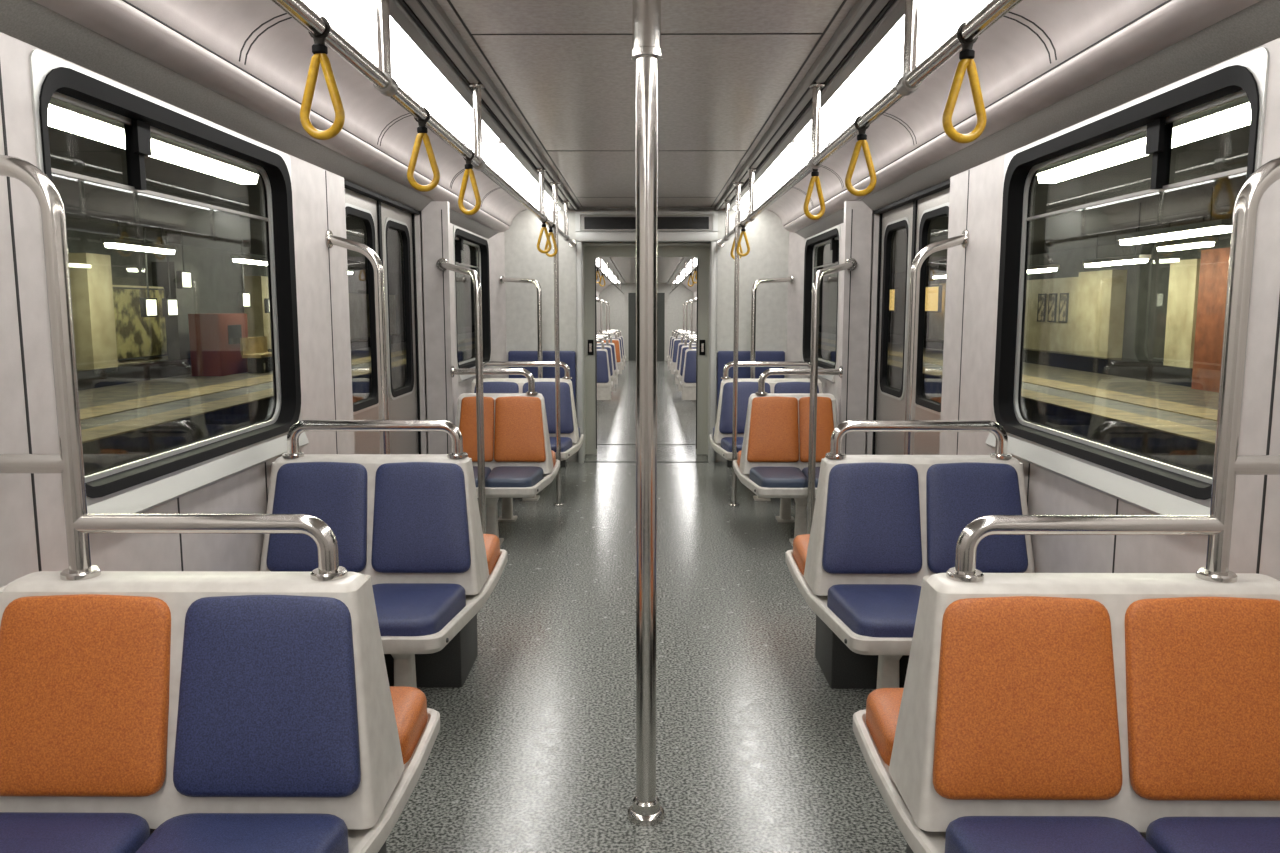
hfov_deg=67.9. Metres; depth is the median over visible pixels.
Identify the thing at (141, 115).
window
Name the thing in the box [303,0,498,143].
recessed light
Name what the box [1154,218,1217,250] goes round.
tube light
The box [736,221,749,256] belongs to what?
strap
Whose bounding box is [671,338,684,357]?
backrest cushion
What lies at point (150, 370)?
plinth
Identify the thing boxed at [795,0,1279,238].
trim
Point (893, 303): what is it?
lit sign
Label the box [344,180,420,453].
door
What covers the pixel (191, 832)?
seat cushion
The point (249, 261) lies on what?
diffuser
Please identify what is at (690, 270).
strap
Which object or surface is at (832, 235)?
window
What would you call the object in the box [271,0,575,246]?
rail
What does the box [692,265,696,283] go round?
strap
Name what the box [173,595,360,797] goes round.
backrest cushion
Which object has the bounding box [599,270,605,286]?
strap
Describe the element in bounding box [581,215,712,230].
display box
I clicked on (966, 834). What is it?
seat cushion
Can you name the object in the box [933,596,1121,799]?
backrest cushion
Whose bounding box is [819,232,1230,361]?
wall
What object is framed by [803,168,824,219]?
strap
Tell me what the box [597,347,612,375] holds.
backrest cushion
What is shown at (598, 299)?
pole
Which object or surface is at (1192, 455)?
platform
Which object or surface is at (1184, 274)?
pillar
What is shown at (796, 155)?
recessed light
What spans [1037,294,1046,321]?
wall picture
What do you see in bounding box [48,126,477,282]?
ceiling
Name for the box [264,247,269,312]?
lit sign
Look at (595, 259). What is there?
trim
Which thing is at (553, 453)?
seat cushion
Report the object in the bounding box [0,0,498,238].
trim
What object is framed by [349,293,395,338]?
wall tiles
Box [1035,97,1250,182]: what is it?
tube light
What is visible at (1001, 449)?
handrail
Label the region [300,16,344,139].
strap
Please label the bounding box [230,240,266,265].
tube light
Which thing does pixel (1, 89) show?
trim
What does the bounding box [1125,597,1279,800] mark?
backrest cushion
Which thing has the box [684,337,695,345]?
handrail
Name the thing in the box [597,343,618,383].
seat
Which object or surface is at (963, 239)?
pole
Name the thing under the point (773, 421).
backrest cushion
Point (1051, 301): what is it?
print
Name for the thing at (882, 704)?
seat cushion
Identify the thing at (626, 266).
ceiling
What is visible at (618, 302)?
wall
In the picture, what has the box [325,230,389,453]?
pole
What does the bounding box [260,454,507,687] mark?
seat
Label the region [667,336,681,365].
seat
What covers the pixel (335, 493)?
backrest cushion
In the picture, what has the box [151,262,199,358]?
pillar
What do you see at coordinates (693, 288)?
trim
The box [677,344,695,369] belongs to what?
backrest cushion
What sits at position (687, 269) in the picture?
diffuser
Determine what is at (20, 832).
seat cushion
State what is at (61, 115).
tube light
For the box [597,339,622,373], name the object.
seat
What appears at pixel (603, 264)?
recessed light
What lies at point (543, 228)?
strap
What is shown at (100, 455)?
platform
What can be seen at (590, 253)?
frame
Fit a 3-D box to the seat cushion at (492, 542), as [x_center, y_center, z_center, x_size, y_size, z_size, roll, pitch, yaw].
[-0.777,0.531,3.899,0.373,0.113,0.388,0,7,0]
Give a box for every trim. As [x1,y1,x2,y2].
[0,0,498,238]
[0,64,447,570]
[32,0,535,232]
[87,367,492,533]
[122,0,510,225]
[389,0,578,210]
[584,461,621,461]
[595,259,697,448]
[596,269,611,292]
[601,257,625,283]
[667,257,691,283]
[681,269,696,292]
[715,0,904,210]
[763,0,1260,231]
[784,0,1170,225]
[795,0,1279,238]
[800,367,1209,535]
[845,170,1279,573]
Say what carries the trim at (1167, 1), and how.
attached to the wall at (1050, 493)
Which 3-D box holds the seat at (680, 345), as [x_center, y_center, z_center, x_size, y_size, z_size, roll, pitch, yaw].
[1.047,-1.034,16.767,0.894,0.894,0.745,0,7,0]
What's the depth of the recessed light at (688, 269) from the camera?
20.54 m
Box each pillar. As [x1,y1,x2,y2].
[68,253,117,373]
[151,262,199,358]
[242,276,270,348]
[929,283,945,339]
[1074,270,1126,357]
[1163,259,1200,367]
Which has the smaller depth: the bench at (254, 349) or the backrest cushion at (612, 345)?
the backrest cushion at (612, 345)
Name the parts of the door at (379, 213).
window trim, window trim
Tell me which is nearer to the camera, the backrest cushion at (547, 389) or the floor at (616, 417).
the backrest cushion at (547, 389)
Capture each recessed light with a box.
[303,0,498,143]
[464,140,551,201]
[529,200,559,210]
[596,257,606,266]
[601,267,612,273]
[681,267,694,273]
[686,257,696,266]
[733,199,763,210]
[742,140,829,201]
[794,0,990,142]
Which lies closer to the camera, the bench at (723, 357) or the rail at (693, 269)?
the bench at (723, 357)
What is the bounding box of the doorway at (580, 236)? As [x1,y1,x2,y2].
[575,211,717,462]
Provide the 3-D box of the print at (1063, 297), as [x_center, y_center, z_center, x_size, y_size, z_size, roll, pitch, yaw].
[12.767,-3.578,28.641,0.020,0.800,0.440,0,7,0]
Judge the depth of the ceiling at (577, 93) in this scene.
3.71 m
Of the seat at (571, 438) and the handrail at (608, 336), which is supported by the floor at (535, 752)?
the seat at (571, 438)
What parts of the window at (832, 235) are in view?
hopper post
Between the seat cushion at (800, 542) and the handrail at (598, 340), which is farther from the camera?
the handrail at (598, 340)
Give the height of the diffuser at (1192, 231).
0.080 m
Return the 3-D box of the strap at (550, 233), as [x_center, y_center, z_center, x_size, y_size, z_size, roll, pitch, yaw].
[-0.626,-1.315,6.672,0.097,0.248,0.031,2,7,14]
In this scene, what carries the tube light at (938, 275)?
hanging from the ceiling at (1228, 150)
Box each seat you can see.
[0,571,439,852]
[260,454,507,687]
[455,393,559,544]
[471,378,583,500]
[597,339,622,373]
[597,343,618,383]
[597,346,615,390]
[597,349,612,399]
[608,337,624,369]
[611,336,625,365]
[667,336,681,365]
[668,337,684,369]
[670,339,695,373]
[674,343,695,383]
[677,346,695,391]
[680,349,695,399]
[709,378,821,500]
[733,393,837,545]
[785,455,1034,688]
[853,573,1279,852]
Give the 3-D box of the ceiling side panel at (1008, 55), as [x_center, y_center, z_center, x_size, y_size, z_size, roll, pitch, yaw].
[1.232,-1.259,3.461,0.445,0.311,10.400,0,7,0]
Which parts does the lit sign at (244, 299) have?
frame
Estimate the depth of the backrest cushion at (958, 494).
3.41 m
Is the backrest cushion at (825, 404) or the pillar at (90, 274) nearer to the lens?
the backrest cushion at (825, 404)
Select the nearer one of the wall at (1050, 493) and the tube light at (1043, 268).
the wall at (1050, 493)
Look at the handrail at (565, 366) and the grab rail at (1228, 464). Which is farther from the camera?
the handrail at (565, 366)
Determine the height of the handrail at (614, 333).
0.138 m
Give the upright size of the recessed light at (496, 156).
0.038 m
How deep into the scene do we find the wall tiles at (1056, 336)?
29.63 m
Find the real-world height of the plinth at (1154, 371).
0.420 m
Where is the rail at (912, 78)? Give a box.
[717,0,1022,246]
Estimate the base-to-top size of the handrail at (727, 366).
0.136 m
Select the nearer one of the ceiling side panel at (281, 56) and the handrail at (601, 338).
the ceiling side panel at (281, 56)
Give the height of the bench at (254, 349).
0.950 m
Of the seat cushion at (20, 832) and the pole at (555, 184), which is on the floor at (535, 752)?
the pole at (555, 184)
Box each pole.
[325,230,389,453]
[436,258,485,533]
[500,276,542,377]
[550,182,563,505]
[596,298,602,340]
[596,300,607,338]
[602,301,609,334]
[627,0,664,826]
[683,301,696,334]
[685,300,696,338]
[690,298,696,340]
[728,182,743,506]
[750,276,793,377]
[807,258,857,533]
[904,229,968,454]
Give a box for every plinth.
[77,325,474,390]
[819,325,1192,386]
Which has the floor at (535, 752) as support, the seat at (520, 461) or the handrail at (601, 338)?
the seat at (520, 461)
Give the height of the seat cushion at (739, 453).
0.111 m
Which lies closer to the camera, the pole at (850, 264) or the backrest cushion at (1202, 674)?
the backrest cushion at (1202, 674)
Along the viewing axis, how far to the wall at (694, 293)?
27.91 m
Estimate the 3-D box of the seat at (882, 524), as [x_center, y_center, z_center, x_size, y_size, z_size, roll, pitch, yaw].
[1.020,0.562,3.539,0.821,0.896,1.115,0,7,0]
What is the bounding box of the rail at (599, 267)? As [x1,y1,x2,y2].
[596,257,623,294]
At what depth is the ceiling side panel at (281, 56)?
3.11 m
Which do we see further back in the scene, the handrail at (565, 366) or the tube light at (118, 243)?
the tube light at (118, 243)
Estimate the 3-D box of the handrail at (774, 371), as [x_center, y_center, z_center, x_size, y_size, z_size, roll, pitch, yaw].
[1.012,-0.296,6.064,0.548,0.182,0.076,0,7,0]
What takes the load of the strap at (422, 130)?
hanging from the rail at (381, 78)
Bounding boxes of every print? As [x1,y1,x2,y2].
[1038,295,1043,319]
[1048,295,1054,320]
[1059,294,1066,320]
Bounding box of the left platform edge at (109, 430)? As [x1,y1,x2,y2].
[80,337,474,443]
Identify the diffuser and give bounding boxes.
[104,243,174,253]
[233,259,266,265]
[681,268,691,273]
[933,275,945,278]
[1027,268,1056,273]
[1085,259,1147,266]
[1120,226,1231,244]
[1157,242,1214,250]
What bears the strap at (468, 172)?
hanging from the rail at (381, 78)
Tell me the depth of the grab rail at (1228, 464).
1.99 m
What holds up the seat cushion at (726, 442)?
on the seat at (721, 438)
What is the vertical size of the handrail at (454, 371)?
0.182 m
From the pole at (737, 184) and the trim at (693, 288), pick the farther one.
the trim at (693, 288)
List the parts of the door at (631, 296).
pane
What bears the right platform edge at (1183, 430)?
on the platform at (1192, 455)
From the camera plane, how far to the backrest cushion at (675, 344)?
19.39 m
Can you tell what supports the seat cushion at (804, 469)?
on the seat at (772, 461)
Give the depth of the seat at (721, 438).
7.35 m
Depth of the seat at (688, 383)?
13.40 m
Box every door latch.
[588,340,593,354]
[699,340,704,354]
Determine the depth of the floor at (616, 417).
13.23 m
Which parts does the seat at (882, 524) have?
leg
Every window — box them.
[29,50,301,505]
[453,225,490,367]
[802,225,840,367]
[992,47,1269,507]
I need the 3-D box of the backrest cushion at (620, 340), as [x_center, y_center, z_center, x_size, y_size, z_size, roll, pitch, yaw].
[-0.585,-1.718,20.945,0.394,0.455,0.128,0,7,0]
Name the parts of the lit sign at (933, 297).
frame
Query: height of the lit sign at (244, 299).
1.740 m
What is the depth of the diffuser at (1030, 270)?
25.87 m
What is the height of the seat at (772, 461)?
0.890 m
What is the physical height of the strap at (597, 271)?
0.248 m
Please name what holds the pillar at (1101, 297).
on the platform at (1192, 455)
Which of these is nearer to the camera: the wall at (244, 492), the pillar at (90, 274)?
the wall at (244, 492)
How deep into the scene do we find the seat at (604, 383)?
13.41 m
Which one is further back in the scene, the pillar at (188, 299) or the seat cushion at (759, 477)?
the pillar at (188, 299)
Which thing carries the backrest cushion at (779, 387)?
on the seat at (721, 438)
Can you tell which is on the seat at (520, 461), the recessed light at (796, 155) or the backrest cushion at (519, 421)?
the backrest cushion at (519, 421)
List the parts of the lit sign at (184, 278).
frame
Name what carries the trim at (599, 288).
attached to the wall at (597, 293)
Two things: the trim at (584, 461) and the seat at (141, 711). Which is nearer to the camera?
the seat at (141, 711)
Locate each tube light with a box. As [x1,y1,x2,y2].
[48,98,259,183]
[101,220,176,253]
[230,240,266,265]
[932,261,946,278]
[1027,242,1059,273]
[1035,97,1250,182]
[1082,228,1150,266]
[1116,188,1231,244]
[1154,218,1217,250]
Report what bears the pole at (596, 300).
on the floor at (616, 417)
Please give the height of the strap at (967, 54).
0.248 m
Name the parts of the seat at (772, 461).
leg, leg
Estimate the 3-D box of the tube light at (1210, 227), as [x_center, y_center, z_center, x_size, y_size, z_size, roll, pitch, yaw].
[8.303,-3.256,14.802,0.260,0.660,3.000,0,7,0]
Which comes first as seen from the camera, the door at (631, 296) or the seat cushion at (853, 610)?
the seat cushion at (853, 610)
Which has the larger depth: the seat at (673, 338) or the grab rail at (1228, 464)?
the seat at (673, 338)
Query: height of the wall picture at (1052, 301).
0.880 m
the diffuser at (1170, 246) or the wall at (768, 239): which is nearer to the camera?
the wall at (768, 239)
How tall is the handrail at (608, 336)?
0.138 m
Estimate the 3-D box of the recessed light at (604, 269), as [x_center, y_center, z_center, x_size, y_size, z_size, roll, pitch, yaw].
[-0.738,-3.388,20.637,0.224,0.019,2.840,0,7,0]
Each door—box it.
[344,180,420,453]
[628,293,664,360]
[872,179,949,454]
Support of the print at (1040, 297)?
attached to the wall picture at (1041, 312)
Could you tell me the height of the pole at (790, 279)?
1.725 m
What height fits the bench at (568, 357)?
1.040 m
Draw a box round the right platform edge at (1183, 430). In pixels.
[818,338,1217,444]
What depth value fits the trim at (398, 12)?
3.57 m
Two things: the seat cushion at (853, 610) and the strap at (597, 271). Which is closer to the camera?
the seat cushion at (853, 610)
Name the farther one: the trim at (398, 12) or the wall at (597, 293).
the wall at (597, 293)
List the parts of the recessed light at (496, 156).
light frame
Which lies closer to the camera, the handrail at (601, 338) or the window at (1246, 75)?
the window at (1246, 75)
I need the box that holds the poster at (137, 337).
[113,287,168,360]
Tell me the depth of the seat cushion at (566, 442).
7.08 m
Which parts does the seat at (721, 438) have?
leg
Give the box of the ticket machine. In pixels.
[188,313,247,375]
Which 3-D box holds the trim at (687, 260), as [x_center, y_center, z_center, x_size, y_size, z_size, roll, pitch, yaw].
[0.827,-3.219,19.242,0.148,0.034,19.050,0,7,0]
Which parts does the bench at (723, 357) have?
leg, panel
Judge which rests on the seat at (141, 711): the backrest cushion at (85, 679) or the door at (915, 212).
the backrest cushion at (85, 679)
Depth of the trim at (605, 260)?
19.32 m
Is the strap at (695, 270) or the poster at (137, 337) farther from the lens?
the poster at (137, 337)
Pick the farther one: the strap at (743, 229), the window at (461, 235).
the window at (461, 235)
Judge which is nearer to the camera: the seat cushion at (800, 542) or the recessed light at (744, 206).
the seat cushion at (800, 542)
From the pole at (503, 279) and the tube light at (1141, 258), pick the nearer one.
the pole at (503, 279)
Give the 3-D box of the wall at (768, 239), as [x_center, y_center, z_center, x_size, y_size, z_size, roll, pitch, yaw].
[0.060,-0.874,8.810,3.000,2.420,0.100,0,7,0]
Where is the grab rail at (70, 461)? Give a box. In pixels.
[0,155,347,580]
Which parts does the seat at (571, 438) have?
leg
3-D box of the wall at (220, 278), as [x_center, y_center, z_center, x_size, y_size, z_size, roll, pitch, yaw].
[-12.772,-4.191,33.325,0.200,3.560,83.000,0,7,0]
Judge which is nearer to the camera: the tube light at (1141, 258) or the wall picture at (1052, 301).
the tube light at (1141, 258)
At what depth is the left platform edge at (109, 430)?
17.56 m
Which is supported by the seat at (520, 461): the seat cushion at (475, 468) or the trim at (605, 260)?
the seat cushion at (475, 468)
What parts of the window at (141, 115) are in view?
hopper post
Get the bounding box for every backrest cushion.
[0,594,170,796]
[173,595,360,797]
[266,462,367,572]
[371,462,470,572]
[459,396,493,461]
[474,382,518,392]
[494,396,545,461]
[523,382,573,433]
[597,344,615,369]
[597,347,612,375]
[597,350,608,382]
[603,340,619,361]
[608,338,621,357]
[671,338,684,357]
[673,340,689,361]
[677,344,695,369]
[680,347,695,375]
[684,350,695,382]
[719,382,770,433]
[747,396,798,461]
[774,382,818,392]
[799,396,833,461]
[822,462,921,573]
[926,462,1027,573]
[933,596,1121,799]
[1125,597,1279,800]
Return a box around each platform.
[78,332,474,475]
[818,332,1218,477]
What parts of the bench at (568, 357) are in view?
panel, leg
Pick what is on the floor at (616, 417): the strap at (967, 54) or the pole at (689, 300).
the pole at (689, 300)
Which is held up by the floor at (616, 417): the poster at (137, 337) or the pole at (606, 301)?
the pole at (606, 301)
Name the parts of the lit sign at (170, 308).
frame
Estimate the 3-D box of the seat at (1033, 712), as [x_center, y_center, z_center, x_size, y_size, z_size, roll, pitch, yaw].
[0.977,0.768,2.003,0.862,0.872,1.035,0,7,0]
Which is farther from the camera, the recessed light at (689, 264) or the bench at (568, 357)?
the recessed light at (689, 264)
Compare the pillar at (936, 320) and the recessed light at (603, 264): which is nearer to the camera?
the recessed light at (603, 264)
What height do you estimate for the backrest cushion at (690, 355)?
0.455 m
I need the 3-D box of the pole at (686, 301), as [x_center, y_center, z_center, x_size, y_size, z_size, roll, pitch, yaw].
[1.267,-2.076,22.014,0.592,1.741,0.080,0,7,0]
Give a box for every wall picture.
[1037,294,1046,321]
[1047,293,1057,321]
[1058,293,1068,322]
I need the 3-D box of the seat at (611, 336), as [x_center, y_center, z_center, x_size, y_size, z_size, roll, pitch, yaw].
[-0.778,-1.728,22.739,0.894,0.894,0.745,0,7,0]
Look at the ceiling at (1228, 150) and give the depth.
15.71 m
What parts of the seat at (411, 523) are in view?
leg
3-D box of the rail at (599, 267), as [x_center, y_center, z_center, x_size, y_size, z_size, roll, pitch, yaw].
[-0.557,-3.055,19.311,0.037,0.313,18.970,0,7,0]
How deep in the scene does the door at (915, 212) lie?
5.38 m
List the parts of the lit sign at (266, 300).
frame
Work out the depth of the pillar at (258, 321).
30.48 m
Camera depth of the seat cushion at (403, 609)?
3.15 m
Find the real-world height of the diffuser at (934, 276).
0.080 m
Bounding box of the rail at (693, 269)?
[669,257,696,294]
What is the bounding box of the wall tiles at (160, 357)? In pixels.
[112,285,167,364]
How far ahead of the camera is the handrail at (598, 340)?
13.50 m
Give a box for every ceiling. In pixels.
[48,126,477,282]
[436,0,856,206]
[610,257,682,282]
[816,124,1249,282]
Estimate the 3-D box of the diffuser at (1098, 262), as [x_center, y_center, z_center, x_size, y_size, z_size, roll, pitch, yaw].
[10.951,-3.766,21.927,0.200,0.080,2.600,0,7,0]
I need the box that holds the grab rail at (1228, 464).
[946,157,1279,582]
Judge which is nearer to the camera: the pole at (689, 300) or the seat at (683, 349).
the seat at (683, 349)
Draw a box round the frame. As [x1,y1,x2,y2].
[584,246,708,453]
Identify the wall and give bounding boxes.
[0,32,506,587]
[66,229,474,332]
[504,207,788,461]
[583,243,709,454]
[596,291,599,334]
[600,283,692,360]
[693,291,696,334]
[786,38,1279,580]
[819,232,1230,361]
[1191,247,1229,392]
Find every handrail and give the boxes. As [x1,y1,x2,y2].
[282,420,467,458]
[451,366,537,394]
[483,361,571,378]
[597,332,616,338]
[597,335,611,342]
[597,337,608,345]
[597,339,603,348]
[676,332,695,338]
[681,335,695,342]
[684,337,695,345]
[689,339,695,348]
[721,362,809,378]
[755,366,842,394]
[825,420,1011,458]
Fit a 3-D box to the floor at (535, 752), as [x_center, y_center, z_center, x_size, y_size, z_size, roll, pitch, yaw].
[0.029,0.973,4.337,3.200,0.120,11.560,0,7,0]
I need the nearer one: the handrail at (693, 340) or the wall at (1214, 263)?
the handrail at (693, 340)
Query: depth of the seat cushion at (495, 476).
5.69 m
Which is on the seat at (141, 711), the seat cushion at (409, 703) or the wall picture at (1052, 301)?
the seat cushion at (409, 703)
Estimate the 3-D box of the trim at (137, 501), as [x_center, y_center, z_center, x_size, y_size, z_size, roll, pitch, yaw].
[-1.365,-0.160,5.478,0.036,0.070,6.270,0,7,0]
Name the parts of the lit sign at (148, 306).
frame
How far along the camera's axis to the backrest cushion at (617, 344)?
19.40 m
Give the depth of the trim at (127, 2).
2.90 m
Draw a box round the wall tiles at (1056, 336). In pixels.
[1024,277,1078,353]
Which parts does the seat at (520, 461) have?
leg, leg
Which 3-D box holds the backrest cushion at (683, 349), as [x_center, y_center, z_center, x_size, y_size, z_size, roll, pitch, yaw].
[0.830,-1.025,14.975,0.394,0.455,0.128,0,7,0]
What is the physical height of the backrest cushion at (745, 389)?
0.394 m
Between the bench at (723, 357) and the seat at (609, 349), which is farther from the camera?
the seat at (609, 349)
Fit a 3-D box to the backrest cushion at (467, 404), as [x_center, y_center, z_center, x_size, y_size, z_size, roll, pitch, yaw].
[-1.042,0.016,6.021,0.232,0.407,0.128,0,7,0]
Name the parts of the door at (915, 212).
window trim, window trim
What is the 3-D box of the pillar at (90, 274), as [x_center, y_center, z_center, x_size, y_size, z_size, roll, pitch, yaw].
[-12.404,-2.523,21.312,0.700,2.650,0.950,0,7,0]
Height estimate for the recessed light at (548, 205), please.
0.038 m
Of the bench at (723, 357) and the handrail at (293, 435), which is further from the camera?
the bench at (723, 357)
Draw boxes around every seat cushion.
[0,812,149,852]
[135,813,348,852]
[372,583,465,635]
[390,686,426,763]
[473,466,490,486]
[483,534,499,574]
[485,466,542,486]
[549,437,571,451]
[551,450,555,467]
[721,437,743,452]
[737,450,741,465]
[749,467,807,487]
[793,534,809,574]
[802,467,819,487]
[827,584,920,637]
[866,688,903,765]
[945,816,1156,852]
[1146,817,1279,852]
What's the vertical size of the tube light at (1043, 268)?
0.780 m
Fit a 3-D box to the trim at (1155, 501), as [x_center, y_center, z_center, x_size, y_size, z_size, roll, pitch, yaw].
[1.439,-0.157,5.459,0.036,0.070,6.270,0,7,0]
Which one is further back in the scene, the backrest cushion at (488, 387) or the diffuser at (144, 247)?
the diffuser at (144, 247)
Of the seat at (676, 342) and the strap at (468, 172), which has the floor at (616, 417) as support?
the seat at (676, 342)
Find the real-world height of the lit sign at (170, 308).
1.940 m
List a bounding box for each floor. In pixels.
[386,445,906,852]
[597,361,695,444]
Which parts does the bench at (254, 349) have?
backrest, leg, seat, leg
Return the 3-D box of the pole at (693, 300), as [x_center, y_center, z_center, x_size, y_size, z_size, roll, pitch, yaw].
[1.240,-1.627,18.140,0.592,1.741,0.080,0,7,0]
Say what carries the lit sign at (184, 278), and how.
hanging from the ceiling at (88, 206)
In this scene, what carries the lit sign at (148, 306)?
hanging from the ceiling at (88, 206)
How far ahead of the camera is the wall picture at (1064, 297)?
28.62 m
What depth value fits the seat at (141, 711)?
1.93 m
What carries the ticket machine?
on the platform at (100, 455)
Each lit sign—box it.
[140,228,157,316]
[162,231,178,316]
[176,234,192,288]
[238,243,250,307]
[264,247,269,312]
[889,271,897,311]
[925,264,942,312]
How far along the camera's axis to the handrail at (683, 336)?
16.57 m
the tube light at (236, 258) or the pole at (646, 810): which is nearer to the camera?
the pole at (646, 810)
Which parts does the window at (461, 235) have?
hopper post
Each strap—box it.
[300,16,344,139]
[407,107,439,191]
[458,148,480,214]
[537,216,551,253]
[544,221,557,256]
[596,265,600,283]
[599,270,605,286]
[688,270,693,286]
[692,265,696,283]
[730,227,742,259]
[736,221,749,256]
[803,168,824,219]
[845,115,876,195]
[942,21,986,143]
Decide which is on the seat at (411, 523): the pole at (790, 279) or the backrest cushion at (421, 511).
the backrest cushion at (421, 511)
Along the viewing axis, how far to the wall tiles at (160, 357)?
23.69 m
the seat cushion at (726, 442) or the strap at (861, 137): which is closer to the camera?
the strap at (861, 137)
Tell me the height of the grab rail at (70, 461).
0.912 m
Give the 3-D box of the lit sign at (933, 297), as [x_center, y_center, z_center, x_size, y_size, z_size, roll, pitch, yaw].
[12.274,-5.769,39.808,0.140,1.960,2.120,0,7,0]
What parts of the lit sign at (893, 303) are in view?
frame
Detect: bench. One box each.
[240,336,272,372]
[508,351,575,466]
[717,351,784,466]
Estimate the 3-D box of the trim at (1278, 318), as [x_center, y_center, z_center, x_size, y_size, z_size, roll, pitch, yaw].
[1.413,-0.241,4.097,0.082,1.752,3.936,0,7,-1]
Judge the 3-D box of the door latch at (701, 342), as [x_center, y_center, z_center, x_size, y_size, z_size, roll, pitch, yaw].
[0.608,-0.769,9.256,0.056,0.150,0.034,0,7,0]
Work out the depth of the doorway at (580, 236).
8.65 m
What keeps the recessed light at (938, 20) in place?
in the ceiling at (577, 93)
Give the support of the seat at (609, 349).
on the floor at (616, 417)
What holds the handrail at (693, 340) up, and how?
attached to the seat at (688, 383)
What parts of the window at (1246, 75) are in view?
hopper post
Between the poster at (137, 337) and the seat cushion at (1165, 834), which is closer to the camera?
the seat cushion at (1165, 834)
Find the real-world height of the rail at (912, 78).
0.342 m
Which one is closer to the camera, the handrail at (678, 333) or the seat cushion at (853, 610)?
the seat cushion at (853, 610)
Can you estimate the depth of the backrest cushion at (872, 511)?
3.41 m
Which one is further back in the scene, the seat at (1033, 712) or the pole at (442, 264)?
the pole at (442, 264)
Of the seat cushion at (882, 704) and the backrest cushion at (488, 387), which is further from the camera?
the backrest cushion at (488, 387)

